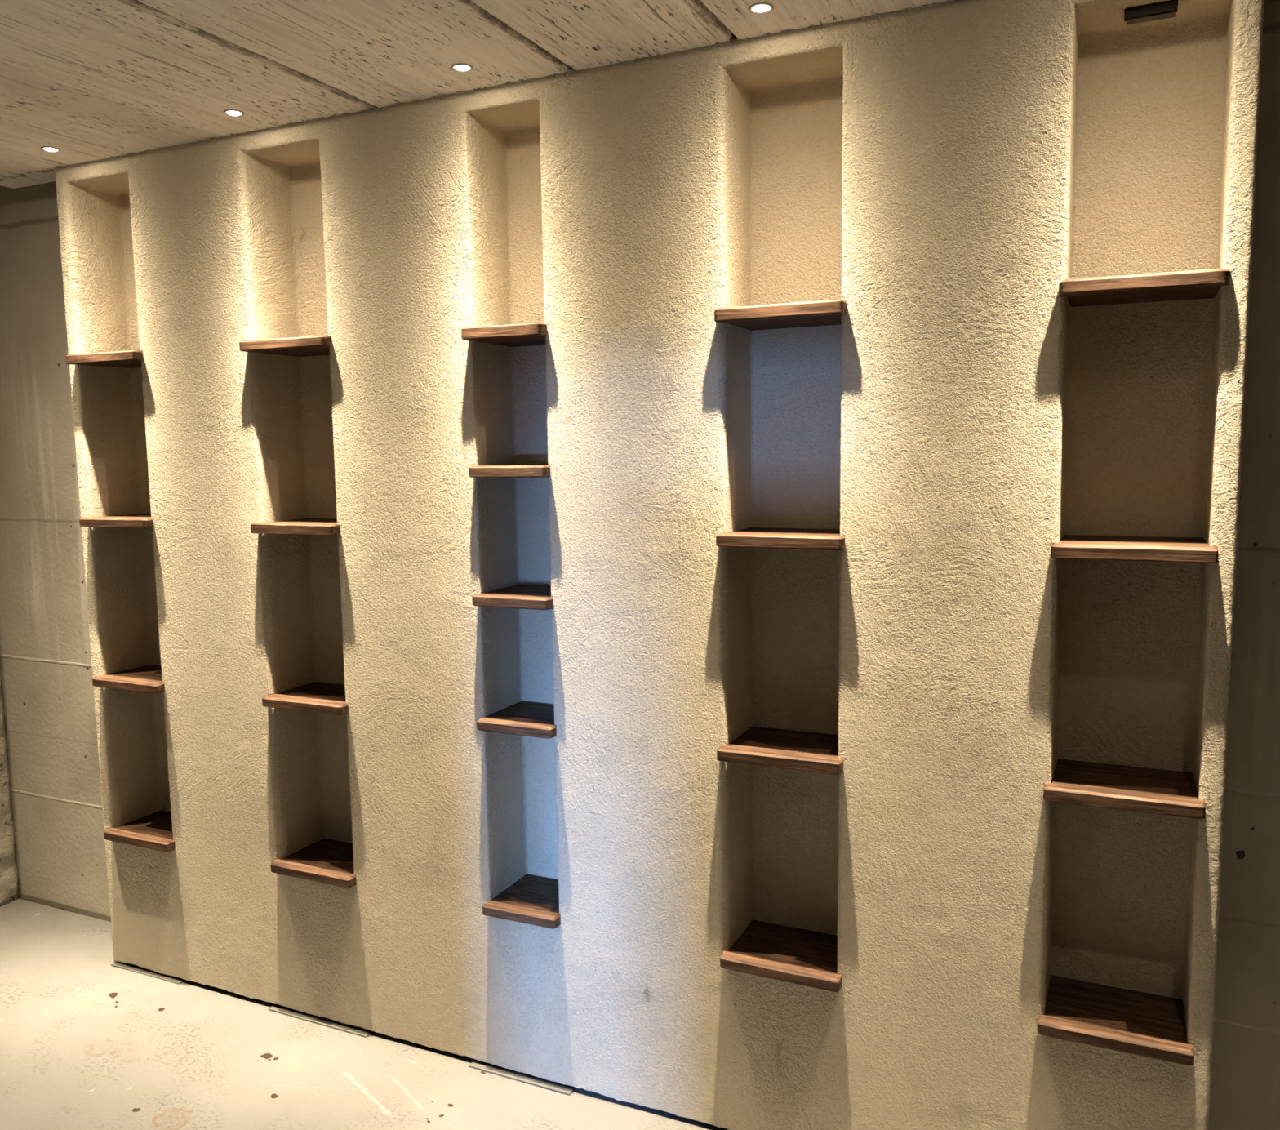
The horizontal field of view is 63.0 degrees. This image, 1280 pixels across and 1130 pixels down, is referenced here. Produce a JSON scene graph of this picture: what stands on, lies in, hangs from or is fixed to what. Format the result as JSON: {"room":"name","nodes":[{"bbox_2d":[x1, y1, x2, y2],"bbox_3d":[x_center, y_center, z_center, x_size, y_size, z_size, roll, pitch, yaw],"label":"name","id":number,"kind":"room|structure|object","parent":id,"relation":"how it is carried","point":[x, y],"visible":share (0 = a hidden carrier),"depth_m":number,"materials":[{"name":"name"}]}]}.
{"room":"empty retail showroom","nodes":[
{"label":"empty retail showroom","id":0,"kind":"room"},
{"bbox_2d":[0,672,19,906],"bbox_3d":[-2.995,0.024,2.143,0.132,2.720,3.300,2,7,25],"label":"wall","id":1,"kind":"structure","parent":0,"point":[9,886],"depth_m":3.70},
{"bbox_2d":[0,898,728,1129],"bbox_3d":[-0.618,1.463,1.203,5.090,0.003,3.300,2,7,25],"label":"floor","id":2,"kind":"structure","parent":0,"point":[87,1042],"depth_m":2.70,"materials":[{"name":"beige concrete"}]},
{"bbox_2d":[111,961,183,983],"bbox_3d":[-1.512,1.248,3.202,0.295,0.003,0.018,2,7,25],"label":"strip","id":3,"kind":"object","parent":2,"relation":"on","point":[141,971],"visible":1,"depth_m":3.20,"materials":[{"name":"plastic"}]},
{"bbox_2d":[268,1004,370,1036],"bbox_3d":[-0.898,1.272,2.917,0.350,0.003,0.020,2,7,25],"label":"strip","id":4,"kind":"object","parent":2,"relation":"on","point":[295,1014],"visible":1,"depth_m":2.91,"materials":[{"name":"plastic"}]},
{"bbox_2d":[469,1060,573,1094],"bbox_3d":[-0.302,1.294,2.639,0.295,0.003,0.022,2,7,25],"label":"strip","id":5,"kind":"object","parent":2,"relation":"on","point":[526,1078],"visible":1,"depth_m":2.64,"materials":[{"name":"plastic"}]},
{"bbox_2d":[0,0,952,188],"bbox_3d":[-0.656,-1.129,0.911,5.290,0.421,3.540,2,7,25],"label":"ceiling","id":6,"kind":"structure","parent":0,"point":[87,80],"depth_m":2.16,"materials":[{"name":"concrete"}]},
{"bbox_2d":[40,146,60,151],"bbox_3d":[-1.585,-1.121,2.810,0.048,0.016,0.048,2,7,25],"label":"recessed light","id":7,"kind":"object","parent":6,"relation":"in","point":[45,148],"visible":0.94,"depth_m":2.80,"materials":[{"name":"white"}]},
{"bbox_2d":[223,109,244,115],"bbox_3d":[-0.984,-1.098,2.532,0.048,0.016,0.048,2,7,25],"label":"recessed light","id":8,"kind":"object","parent":6,"relation":"in","point":[228,112],"visible":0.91,"depth_m":2.52,"materials":[{"name":"white"}]},
{"bbox_2d":[450,62,473,71],"bbox_3d":[-0.384,-1.076,2.254,0.048,0.016,0.048,2,7,25],"label":"recessed light","id":9,"kind":"object","parent":6,"relation":"in","point":[461,67],"visible":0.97,"depth_m":2.25,"materials":[{"name":"white"}]},
{"bbox_2d":[748,2,773,13],"bbox_3d":[0.228,-1.053,1.970,0.048,0.016,0.048,2,7,25],"label":"recessed light","id":10,"kind":"object","parent":6,"relation":"in","point":[761,7],"visible":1,"depth_m":1.96,"materials":[{"name":"white"}]},
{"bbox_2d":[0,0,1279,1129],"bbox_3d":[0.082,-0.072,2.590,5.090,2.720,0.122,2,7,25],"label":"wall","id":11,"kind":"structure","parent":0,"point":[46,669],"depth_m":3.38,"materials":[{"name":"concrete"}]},
{"bbox_2d":[54,0,1264,1129],"bbox_3d":[-0.264,0.088,2.588,3.013,2.394,0.191,2,7,25],"label":"wall","id":12,"kind":"structure","parent":0,"point":[938,171],"depth_m":2.34,"materials":[{"name":"paint"}]},
{"bbox_2d":[65,350,142,368],"bbox_3d":[-1.491,-0.600,3.052,0.274,0.028,0.209,2,7,25],"label":"wall shelf","id":13,"kind":"object","parent":12,"relation":"attached to","point":[126,358],"visible":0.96,"depth_m":2.97,"materials":[{"name":"brown wood"}]},
{"bbox_2d":[79,513,153,528],"bbox_3d":[-1.483,-0.132,3.106,0.273,0.027,0.206,2,7,25],"label":"wall shelf","id":14,"kind":"object","parent":12,"relation":"attached to","point":[139,520],"visible":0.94,"depth_m":3.02,"materials":[{"name":"brown wood"}]},
{"bbox_2d":[92,664,164,693],"bbox_3d":[-1.476,0.343,3.160,0.275,0.027,0.204,2,7,25],"label":"wall shelf","id":15,"kind":"object","parent":12,"relation":"attached to","point":[147,678],"visible":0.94,"depth_m":3.10,"materials":[{"name":"brown wood"}]},
{"bbox_2d":[103,809,175,851],"bbox_3d":[-1.469,0.816,3.213,0.273,0.027,0.205,2,7,25],"label":"wall shelf","id":16,"kind":"object","parent":12,"relation":"attached to","point":[153,831],"visible":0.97,"depth_m":3.16,"materials":[{"name":"brown wood"}]},
{"bbox_2d":[239,335,331,356],"bbox_3d":[-0.880,-0.579,2.768,0.278,0.028,0.211,2,7,25],"label":"wall shelf","id":17,"kind":"object","parent":12,"relation":"attached to","point":[313,345],"visible":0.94,"depth_m":2.69,"materials":[{"name":"brown wood"}]},
{"bbox_2d":[250,518,339,535],"bbox_3d":[-0.872,-0.104,2.824,0.278,0.028,0.206,2,7,25],"label":"wall shelf","id":18,"kind":"object","parent":12,"relation":"attached to","point":[320,526],"visible":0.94,"depth_m":2.74,"materials":[{"name":"brown wood"}]},
{"bbox_2d":[262,681,348,715],"bbox_3d":[-0.864,0.366,2.877,0.278,0.027,0.205,2,7,25],"label":"wall shelf","id":19,"kind":"object","parent":12,"relation":"attached to","point":[326,698],"visible":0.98,"depth_m":2.82,"materials":[{"name":"brown wood"}]},
{"bbox_2d":[270,838,356,888],"bbox_3d":[-0.858,0.832,2.929,0.280,0.028,0.206,2,7,25],"label":"wall shelf","id":20,"kind":"object","parent":12,"relation":"attached to","point":[325,860],"visible":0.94,"depth_m":2.88,"materials":[{"name":"brown wood"}]},
{"bbox_2d":[461,322,546,346],"bbox_3d":[-0.280,-0.547,2.489,0.208,0.027,0.215,2,7,25],"label":"wall shelf","id":21,"kind":"object","parent":12,"relation":"attached to","point":[526,334],"visible":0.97,"depth_m":2.41,"materials":[{"name":"brown wood"}]},
{"bbox_2d":[468,464,550,477],"bbox_3d":[-0.273,-0.229,2.529,0.208,0.028,0.204,2,7,25],"label":"wall shelf","id":22,"kind":"object","parent":12,"relation":"attached to","point":[500,470],"visible":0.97,"depth_m":2.44,"materials":[{"name":"brown wood"}]},
{"bbox_2d":[471,584,553,609],"bbox_3d":[-0.269,0.078,2.564,0.210,0.027,0.205,2,7,25],"label":"wall shelf","id":23,"kind":"object","parent":12,"relation":"attached to","point":[519,596],"visible":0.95,"depth_m":2.49,"materials":[{"name":"brown wood"}]},
{"bbox_2d":[476,701,556,737],"bbox_3d":[-0.264,0.383,2.597,0.209,0.028,0.205,2,7,25],"label":"wall shelf","id":24,"kind":"object","parent":12,"relation":"attached to","point":[527,718],"visible":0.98,"depth_m":2.54,"materials":[{"name":"brown wood"}]},
{"bbox_2d":[482,874,560,928],"bbox_3d":[-0.258,0.850,2.651,0.208,0.028,0.205,2,7,25],"label":"wall shelf","id":25,"kind":"object","parent":12,"relation":"attached to","point":[533,900],"visible":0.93,"depth_m":2.60,"materials":[{"name":"brown wood"}]},
{"bbox_2d":[716,725,843,774],"bbox_3d":[0.334,0.409,2.321,0.273,0.028,0.205,2,7,25],"label":"wall shelf","id":26,"kind":"object","parent":12,"relation":"attached to","point":[815,752],"visible":0.98,"depth_m":2.27,"materials":[{"name":"brown wood"}]},
{"bbox_2d":[714,299,846,330],"bbox_3d":[0.319,-0.528,2.215,0.272,0.028,0.208,2,7,25],"label":"wall shelf","id":27,"kind":"object","parent":12,"relation":"attached to","point":[820,313],"visible":0.97,"depth_m":2.15,"materials":[{"name":"brown wood"}]},
{"bbox_2d":[715,527,844,550],"bbox_3d":[0.328,-0.058,2.269,0.272,0.027,0.205,2,7,25],"label":"wall shelf","id":28,"kind":"object","parent":12,"relation":"attached to","point":[751,537],"visible":0.95,"depth_m":2.19,"materials":[{"name":"brown wood"}]},
{"bbox_2d":[720,920,841,991],"bbox_3d":[0.342,0.883,2.374,0.272,0.028,0.205,2,7,25],"label":"wall shelf","id":29,"kind":"object","parent":12,"relation":"attached to","point":[803,957],"visible":0.96,"depth_m":2.34,"materials":[{"name":"brown wood"}]},
{"bbox_2d":[1037,974,1194,1065],"bbox_3d":[0.949,0.906,2.092,0.274,0.027,0.206,2,7,25],"label":"wall shelf","id":30,"kind":"object","parent":12,"relation":"attached to","point":[1131,1021],"visible":1,"depth_m":2.06,"materials":[{"name":"brown wood"}]},
{"bbox_2d":[1043,758,1205,818],"bbox_3d":[0.942,0.433,2.040,0.275,0.027,0.205,2,7,25],"label":"wall shelf","id":31,"kind":"object","parent":12,"relation":"attached to","point":[1104,785],"visible":1,"depth_m":2.00,"materials":[{"name":"brown wood"}]},
{"bbox_2d":[1050,534,1218,562],"bbox_3d":[0.935,-0.033,1.987,0.275,0.028,0.206,2,7,25],"label":"wall shelf","id":32,"kind":"object","parent":12,"relation":"attached to","point":[1184,549],"visible":1,"depth_m":1.92,"materials":[{"name":"brown wood"}]},
{"bbox_2d":[1058,268,1231,306],"bbox_3d":[0.928,-0.511,1.932,0.274,0.027,0.209,2,7,25],"label":"wall shelf","id":33,"kind":"object","parent":12,"relation":"attached to","point":[1199,283],"visible":1,"depth_m":1.87,"materials":[{"name":"brown wood"}]},
{"bbox_2d":[1124,0,1177,25],"bbox_3d":[0.924,-1.001,1.892,0.087,0.019,0.045,2,7,25],"label":"block","id":34,"kind":"object","parent":12,"relation":"attached to","point":[1166,9],"visible":1,"depth_m":1.88,"materials":[{"name":"black rubber"}]}
]}

